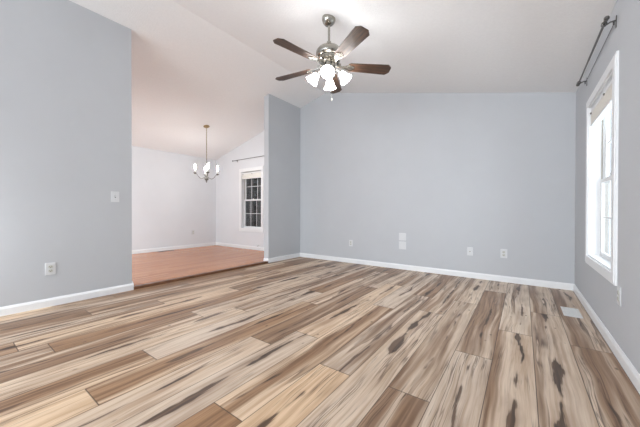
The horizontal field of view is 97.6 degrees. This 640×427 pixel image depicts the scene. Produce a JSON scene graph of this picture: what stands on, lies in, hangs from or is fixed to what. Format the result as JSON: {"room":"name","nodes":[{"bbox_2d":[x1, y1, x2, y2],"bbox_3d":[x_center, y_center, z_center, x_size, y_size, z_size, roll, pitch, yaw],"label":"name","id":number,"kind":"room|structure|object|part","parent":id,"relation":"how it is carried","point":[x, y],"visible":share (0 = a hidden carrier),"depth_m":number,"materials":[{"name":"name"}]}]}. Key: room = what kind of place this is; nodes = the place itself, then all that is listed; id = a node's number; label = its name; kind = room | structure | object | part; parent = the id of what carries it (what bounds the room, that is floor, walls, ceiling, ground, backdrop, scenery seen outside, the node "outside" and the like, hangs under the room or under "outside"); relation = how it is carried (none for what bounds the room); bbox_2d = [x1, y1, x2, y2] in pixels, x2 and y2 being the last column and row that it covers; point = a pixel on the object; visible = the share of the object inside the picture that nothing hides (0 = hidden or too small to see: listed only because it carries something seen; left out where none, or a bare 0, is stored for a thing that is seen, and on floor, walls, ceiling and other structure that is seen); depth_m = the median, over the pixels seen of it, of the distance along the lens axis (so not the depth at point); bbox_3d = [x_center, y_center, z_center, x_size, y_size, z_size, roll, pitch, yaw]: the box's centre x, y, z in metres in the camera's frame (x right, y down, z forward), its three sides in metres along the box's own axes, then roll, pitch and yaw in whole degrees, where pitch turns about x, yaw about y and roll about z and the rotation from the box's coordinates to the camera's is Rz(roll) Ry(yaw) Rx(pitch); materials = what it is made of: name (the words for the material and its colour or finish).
{"room":"empty living room","nodes":[
{"label":"empty living room","id":0,"kind":"room"},
{"bbox_2d":[0,0,131,306],"bbox_3d":[-4.336,-0.659,0.750,0.119,3.226,6.729,0,0,36],"label":"wall","id":1,"kind":"structure","parent":0,"point":[66,77],"depth_m":2.91,"materials":[{"name":"grey paint"}]},
{"bbox_2d":[45,262,55,274],"bbox_3d":[-2.742,0.562,2.849,0.010,0.122,0.078,0,0,36],"label":"wall outlet","id":2,"kind":"object","parent":1,"relation":"attached to","point":[50,268],"visible":1,"depth_m":2.85,"materials":[{"name":"white plastic"}]},
{"bbox_2d":[0,283,133,315],"bbox_3d":[-4.281,0.913,0.726,0.014,0.083,6.743,0,0,36],"label":"baseboard","id":3,"kind":"structure","parent":1,"relation":"attached to","point":[22,307],"depth_m":2.92,"materials":[{"name":"white paint"}]},
{"bbox_2d":[111,191,118,201],"bbox_3d":[-2.408,-0.198,3.295,0.018,0.124,0.082,0,0,36],"label":"light switch","id":4,"kind":"object","parent":1,"relation":"attached to","point":[114,195],"visible":1,"depth_m":3.29,"materials":[{"name":"white plastic"}]},
{"bbox_2d":[132,146,215,249],"bbox_3d":[-5.898,-0.289,3.869,0.150,2.443,9.943,0,0,36],"label":"wall","id":5,"kind":"structure","parent":0,"point":[170,201],"depth_m":6.84,"materials":[{"name":"grey paint"}]},
{"bbox_2d":[132,242,215,253],"bbox_3d":[-5.834,0.862,3.828,0.014,0.083,9.943,0,0,36],"label":"baseboard","id":6,"kind":"structure","parent":5,"relation":"attached to","point":[212,243],"depth_m":6.86,"materials":[{"name":"white paint"}]},
{"bbox_2d":[132,245,263,285],"bbox_3d":[-4.606,0.928,2.938,3.049,0.033,9.943,0,0,36],"label":"floor","id":7,"kind":"structure","parent":0,"point":[149,267],"depth_m":5.26,"materials":[{"name":"orange wood"}]},
{"bbox_2d":[134,261,267,289],"bbox_3d":[-1.664,0.921,4.386,0.065,0.033,2.285,0,0,36],"label":"trim","id":8,"kind":"structure","parent":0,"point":[263,262],"depth_m":4.09,"materials":[{"name":"brown wood"}]},
{"bbox_2d":[264,94,299,257],"bbox_3d":[-0.747,-0.682,5.699,0.119,3.226,0.930,0,0,36],"label":"wall","id":9,"kind":"structure","parent":0,"point":[281,118],"depth_m":5.55,"materials":[{"name":"grey paint"}]},
{"bbox_2d":[268,253,299,262],"bbox_3d":[-0.701,0.890,5.664,0.014,0.083,0.944,0,0,36],"label":"baseboard","id":10,"kind":"structure","parent":9,"relation":"attached to","point":[290,256],"depth_m":5.61,"materials":[{"name":"white paint"}]},
{"bbox_2d":[0,257,639,426],"bbox_3d":[-1.560,0.960,0.730,4.414,0.001,9.943,0,0,36],"label":"floor","id":11,"kind":"structure","parent":0,"point":[298,341],"depth_m":1.86,"materials":[{"name":"brown wood"}]},
{"bbox_2d":[560,306,582,318],"bbox_3d":[2.426,0.951,2.704,0.135,0.010,0.300,0,0,36],"label":"floor vent","id":12,"kind":"object","parent":11,"relation":"in","point":[572,312],"visible":1,"depth_m":2.69,"materials":[{"name":"white metal"}]},
{"bbox_2d":[70,0,616,159],"bbox_3d":[-2.760,-1.997,1.587,7.894,1.149,10.243,0,0,36],"label":"ceiling","id":13,"kind":"structure","parent":0,"point":[195,64],"depth_m":3.44,"materials":[{"name":"white paint"}]},
{"bbox_2d":[194,125,218,182],"bbox_3d":[-2.427,-1.269,5.991,0.394,1.221,0.394,0,0,16],"label":"chandelier","id":14,"kind":"object","parent":13,"relation":"hanging from","point":[206,168],"visible":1,"depth_m":5.97,"materials":[{"name":"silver metal"}]},
{"bbox_2d":[273,14,390,100],"bbox_3d":[0.053,-1.597,2.893,1.244,0.874,1.255,0,0,36],"label":"ceiling fan","id":15,"kind":"object","parent":13,"relation":"hanging from","point":[329,54],"visible":1,"depth_m":2.83,"materials":[{"name":"silver metal"}]},
{"bbox_3d":[-0.289,-1.526,3.093,0.451,0.007,0.146,0,12,28],"label":"blade","id":16,"kind":"part","parent":15,"relation":"part of","materials":[{"name":"brown wood"}]},
{"bbox_3d":[-0.225,-1.523,2.601,0.451,0.007,0.146,0,12,-43],"label":"blade","id":17,"kind":"part","parent":15,"relation":"part of","materials":[{"name":"brown wood"}]},
{"bbox_3d":[-0.083,-1.394,2.907,0.128,0.130,0.127,0,0,36],"label":"lamp shade","id":18,"kind":"part","parent":15,"relation":"part of","materials":[{"name":"white glass"}]},
{"bbox_3d":[0.078,-1.393,2.718,0.127,0.130,0.128,0,0,36],"label":"lamp shade","id":19,"kind":"part","parent":15,"relation":"part of","materials":[{"name":"white glass"}]},
{"bbox_3d":[0.105,-1.395,3.068,0.127,0.130,0.128,0,0,36],"label":"lamp shade","id":20,"kind":"part","parent":15,"relation":"part of","materials":[{"name":"white glass"}]},
{"bbox_3d":[0.168,-1.527,3.316,0.146,0.007,0.451,-12,-2,10],"label":"blade","id":21,"kind":"part","parent":15,"relation":"part of","materials":[{"name":"brown wood"}]},
{"bbox_3d":[0.266,-1.393,2.879,0.128,0.130,0.127,0,0,36],"label":"lamp shade","id":22,"kind":"part","parent":15,"relation":"part of","materials":[{"name":"white glass"}]},
{"bbox_3d":[0.274,-1.522,2.502,0.146,0.007,0.451,13,-5,-24],"label":"blade","id":23,"kind":"part","parent":15,"relation":"part of","materials":[{"name":"brown wood"}]},
{"bbox_3d":[0.519,-1.524,2.947,0.451,0.007,0.146,0,-12,-7],"label":"blade","id":24,"kind":"part","parent":15,"relation":"part of","materials":[{"name":"brown wood"}]},
{"bbox_2d":[216,93,575,283],"bbox_3d":[0.159,-0.764,5.709,7.794,3.394,0.150,0,0,36],"label":"wall","id":25,"kind":"structure","parent":0,"point":[488,173],"depth_m":4.41,"materials":[{"name":"grey paint"}]},
{"bbox_2d":[216,242,263,250],"bbox_3d":[-1.728,0.851,6.983,2.960,0.083,0.014,0,0,36],"label":"baseboard","id":26,"kind":"structure","parent":25,"relation":"attached to","point":[217,243],"depth_m":7.21,"materials":[{"name":"white paint"}]},
{"bbox_2d":[239,166,263,232],"bbox_3d":[-1.682,-0.344,7.022,0.906,1.596,0.148,0,0,36],"label":"window","id":27,"kind":"structure","parent":25,"relation":"in","point":[242,183],"depth_m":7.14,"materials":[{"name":"white paint"}]},
{"bbox_2d":[242,171,260,179],"bbox_3d":[-1.701,-0.955,6.991,0.718,0.161,0.060,0,0,36],"label":"window shade","id":28,"kind":"object","parent":27,"relation":"attached to","point":[257,174],"visible":0.91,"depth_m":6.98,"materials":[{"name":"beige fabric"}]},
{"bbox_3d":[-1.663,0.003,7.052,0.720,0.723,0.024,0,0,36],"label":"sash","id":29,"kind":"part","parent":27,"relation":"part of","materials":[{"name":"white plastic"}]},
{"bbox_3d":[-1.646,-0.685,7.069,0.720,0.733,0.024,0,0,36],"label":"sash","id":30,"kind":"part","parent":27,"relation":"part of","materials":[{"name":"white plastic"}]},
{"bbox_2d":[399,241,405,249],"bbox_3d":[1.390,0.538,4.725,0.120,0.130,0.007,0,0,36],"label":"blank wall plate","id":31,"kind":"object","parent":25,"relation":"attached to","point":[402,245],"visible":1,"depth_m":4.72,"materials":[{"name":"white plastic"}]},
{"bbox_2d":[399,233,405,240],"bbox_3d":[1.391,0.392,4.724,0.120,0.124,0.007,0,0,36],"label":"blank wall plate","id":32,"kind":"object","parent":25,"relation":"attached to","point":[402,236],"visible":1,"depth_m":4.72,"materials":[{"name":"white plastic"}]},
{"bbox_2d":[300,253,573,290],"bbox_3d":[1.354,0.900,4.749,4.414,0.083,0.014,0,0,36],"label":"baseboard","id":33,"kind":"structure","parent":25,"relation":"attached to","point":[542,283],"depth_m":4.24,"materials":[{"name":"white paint"}]},
{"bbox_2d":[467,247,472,255],"bbox_3d":[2.209,0.560,4.125,0.074,0.120,0.017,0,0,36],"label":"cable jack plate","id":34,"kind":"object","parent":25,"relation":"attached to","point":[469,249],"visible":1,"depth_m":4.12,"materials":[{"name":"white plastic"}]},
{"bbox_2d":[500,249,506,257],"bbox_3d":[2.549,0.557,3.884,0.078,0.122,0.010,0,0,36],"label":"wall outlet","id":35,"kind":"object","parent":25,"relation":"attached to","point":[503,252],"visible":1,"depth_m":3.88,"materials":[{"name":"white plastic"}]},
{"bbox_2d":[575,0,639,373],"bbox_3d":[0.290,-0.258,-0.617,0.150,2.459,9.943,0,0,36],"label":"wall","id":36,"kind":"structure","parent":0,"point":[623,322],"depth_m":1.81,"materials":[{"name":"grey paint"}]},
{"bbox_2d":[576,15,616,85],"bbox_3d":[2.351,-1.338,2.412,0.078,0.080,1.281,0,0,36],"label":"curtain rod","id":37,"kind":"object","parent":36,"relation":"attached to","point":[606,18],"visible":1,"depth_m":2.15,"materials":[{"name":"grey metal"}]},
{"bbox_3d":[2.383,-1.325,2.413,0.004,0.004,1.145,0,0,36],"label":"rod","id":38,"kind":"part","parent":37,"relation":"part of","materials":[{"name":"grey metal"}]},
{"bbox_2d":[585,50,618,285],"bbox_3d":[2.388,-0.307,2.309,0.148,1.596,1.101,0,0,36],"label":"window","id":39,"kind":"structure","parent":36,"relation":"in","point":[597,256],"depth_m":2.63,"materials":[{"name":"white paint"}]},
{"bbox_2d":[590,79,611,125],"bbox_3d":[2.362,-0.919,2.325,0.060,0.161,0.913,0,0,36],"label":"window shade","id":40,"kind":"object","parent":39,"relation":"attached to","point":[603,105],"visible":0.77,"depth_m":2.34,"materials":[{"name":"beige fabric"}]},
{"bbox_3d":[2.366,-0.847,2.323,0.050,0.017,0.909,0,0,36],"label":"rail","id":41,"kind":"part","parent":40,"relation":"part of","materials":[{"name":"white plastic"}]},
{"bbox_3d":[2.368,-0.982,2.321,0.046,0.034,0.913,0,0,36],"label":"head rail","id":42,"kind":"part","parent":40,"relation":"part of","materials":[{"name":"white plastic"}]},
{"bbox_3d":[2.415,0.040,2.291,0.024,0.723,0.915,0,0,36],"label":"sash","id":43,"kind":"part","parent":39,"relation":"part of","materials":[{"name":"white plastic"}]},
{"bbox_3d":[2.437,-0.648,2.272,0.024,0.733,0.915,0,0,36],"label":"sash","id":44,"kind":"part","parent":39,"relation":"part of","materials":[{"name":"white plastic"}]},
{"bbox_2d":[573,284,639,393],"bbox_3d":[0.221,0.929,-0.562,0.014,0.083,9.943,0,0,36],"label":"baseboard","id":45,"kind":"structure","parent":36,"relation":"attached to","point":[632,373],"depth_m":1.94,"materials":[{"name":"white paint"}]},
{"bbox_2d":[617,285,620,306],"bbox_3d":[1.978,0.545,1.854,0.010,0.122,0.078,0,0,36],"label":"wall outlet","id":46,"kind":"object","parent":36,"relation":"attached to","point":[618,287],"visible":1,"depth_m":1.84,"materials":[{"name":"white plastic"}]},
{"label":"outside","id":47,"kind":"structure","parent":0,"visible":0},
{"bbox_3d":[5.016,1.810,11.194,55.000,0.600,40.000,0,0,36],"label":"ground","id":48,"kind":"structure","parent":47,"visible":0},
{"bbox_2d":[247,179,249,222],"bbox_3d":[-4.284,-2.772,15.122,2.289,8.523,1.594,0,0,36],"label":"tree","id":49,"kind":"object","parent":48,"relation":"on","point":[248,180],"visible":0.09,"depth_m":15.70,"materials":[{"name":"grey plant"}]},
{"bbox_2d":[246,180,251,225],"bbox_3d":[-3.488,-2.129,11.689,2.170,7.279,2.033,0,0,-2],"label":"tree","id":50,"kind":"object","parent":48,"relation":"on","point":[251,180],"visible":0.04,"depth_m":11.89,"materials":[{"name":"grey plant"}]},
{"bbox_2d":[247,179,253,225],"bbox_3d":[-3.519,-2.796,13.778,2.001,8.596,2.812,0,0,-2],"label":"tree","id":51,"kind":"object","parent":48,"relation":"on","point":[251,192],"visible":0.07,"depth_m":13.73,"materials":[{"name":"grey plant"}]},
{"bbox_2d":[258,178,260,226],"bbox_3d":[-1.956,-2.594,11.085,1.179,8.224,2.706,0,0,-4],"label":"tree","id":52,"kind":"object","parent":48,"relation":"on","point":[259,188],"visible":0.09,"depth_m":10.65,"materials":[{"name":"grey plant"}]},
{"bbox_2d":[254,138,611,226],"bbox_3d":[5.713,-3.051,16.388,38.697,9.746,4.457,0,0,36],"label":"foliage","id":53,"kind":"object","parent":48,"relation":"on","point":[255,180],"visible":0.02,"depth_m":22.93,"materials":[{"name":"green plant"}]}
]}

